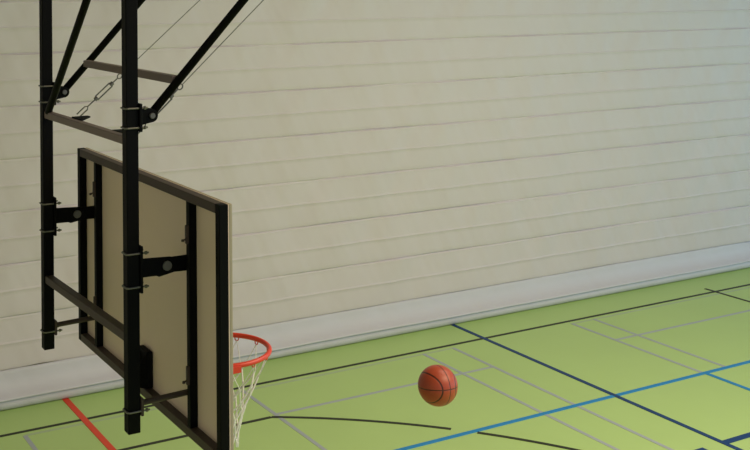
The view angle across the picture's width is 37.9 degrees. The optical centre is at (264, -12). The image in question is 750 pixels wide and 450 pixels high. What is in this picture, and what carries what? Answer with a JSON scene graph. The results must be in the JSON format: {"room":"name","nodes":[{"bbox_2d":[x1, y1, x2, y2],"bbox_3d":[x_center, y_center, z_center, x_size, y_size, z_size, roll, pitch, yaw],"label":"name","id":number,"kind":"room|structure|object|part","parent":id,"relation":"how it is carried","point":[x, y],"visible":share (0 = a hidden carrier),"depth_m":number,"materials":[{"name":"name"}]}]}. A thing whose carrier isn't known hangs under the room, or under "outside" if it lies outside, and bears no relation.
{"room":"sports hall","nodes":[
{"label":"sports hall","id":0,"kind":"room"},
{"bbox_2d":[0,265,749,449],"bbox_3d":[8.271,4.856,10.063,32.000,0.206,22.000,0,0,-28],"label":"floor","id":1,"kind":"structure","parent":0,"point":[666,366],"depth_m":12.88,"materials":[{"name":"green paint"}]},
{"bbox_2d":[0,0,749,410],"bbox_3d":[3.129,0.639,15.714,27.700,8.301,0.349,0,0,-28],"label":"wall","id":2,"kind":"structure","parent":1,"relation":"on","point":[385,168],"depth_m":15.03,"materials":[{"name":"white"}]},
{"bbox_2d":[418,365,457,406],"bbox_3d":[1.098,2.515,6.840,0.250,0.250,0.250,0,0,-4],"label":"basketball","id":3,"kind":"object","parent":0,"point":[437,384],"visible":1,"depth_m":6.75,"materials":[{"name":"orange rubber"}]},
{"bbox_3d":[8.210,-3.741,10.054,32.000,0.200,22.000,0,0,-28],"label":"ceiling","id":4,"kind":"structure","parent":0,"visible":0},
{"bbox_2d":[38,0,271,449],"bbox_3d":[1.341,-0.648,6.188,5.074,5.879,1.800,0,0,-28],"label":"basketball hoop","id":5,"kind":"object","parent":4,"relation":"hanging from","point":[153,298],"visible":1,"depth_m":4.86,"materials":[{"name":"black metal"}]},
{"bbox_3d":[-1.108,1.195,5.678,0.012,0.200,0.079,0,0,-28],"label":"clamp plate","id":6,"kind":"part","parent":5,"relation":"part of","materials":[{"name":"black metal"}]},
{"bbox_3d":[-1.005,1.777,5.732,0.247,0.075,0.075,0,0,-28],"label":"stay rod","id":7,"kind":"part","parent":5,"relation":"part of","materials":[{"name":"black metal"}]},
{"bbox_3d":[-1.001,1.198,5.731,0.232,0.087,0.016,0,0,-28],"label":"bracket arm","id":8,"kind":"part","parent":5,"relation":"part of","materials":[{"name":"black metal"}]},
{"bbox_3d":[-0.885,0.632,5.272,0.063,0.014,0.160,0,0,-28],"label":"gusset plate","id":9,"kind":"part","parent":5,"relation":"part of","materials":[{"name":"black metal"}]},
{"bbox_3d":[-0.998,1.404,5.932,0.040,1.050,0.040,0,0,-28],"label":"frame rail","id":10,"kind":"part","parent":5,"relation":"part of","materials":[{"name":"black metal"}]},
{"bbox_3d":[-0.535,1.192,4.604,0.012,0.200,0.079,0,0,-28],"label":"clamp plate","id":11,"kind":"part","parent":5,"relation":"part of","materials":[{"name":"black metal"}]},
{"bbox_3d":[-0.593,1.797,5.118,0.093,0.170,0.120,0,0,-28],"label":"rim plate","id":12,"kind":"part","parent":5,"relation":"part of","materials":[{"name":"black metal"}]},
{"bbox_3d":[-0.580,1.907,5.156,0.040,0.040,1.720,0,0,-28],"label":"frame rail","id":13,"kind":"part","parent":5,"relation":"part of","materials":[{"name":"black metal"}]},
{"bbox_3d":[-0.587,0.897,5.155,0.040,0.040,1.720,0,0,-28],"label":"frame rail","id":14,"kind":"part","parent":5,"relation":"part of","materials":[{"name":"black metal"}]},
{"bbox_3d":[-0.564,1.402,5.166,0.004,1.050,1.800,0,0,-28],"label":"backboard panel","id":15,"kind":"part","parent":5,"relation":"part of","materials":[{"name":"beige wood"}]},
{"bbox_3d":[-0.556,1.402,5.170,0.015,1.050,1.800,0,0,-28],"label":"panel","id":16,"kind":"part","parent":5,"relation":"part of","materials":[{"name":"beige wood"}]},
{"bbox_3d":[-0.432,1.774,4.657,0.247,0.075,0.075,0,0,-28],"label":"stay rod","id":17,"kind":"part","parent":5,"relation":"part of","materials":[{"name":"black metal"}]},
{"bbox_3d":[-0.428,1.195,4.656,0.232,0.087,0.016,0,0,-28],"label":"bracket arm","id":18,"kind":"part","parent":5,"relation":"part of","materials":[{"name":"black metal"}]},
{"bbox_3d":[-0.170,1.400,4.379,0.040,1.050,0.040,0,0,-28],"label":"frame rail","id":19,"kind":"part","parent":5,"relation":"part of","materials":[{"name":"black metal"}]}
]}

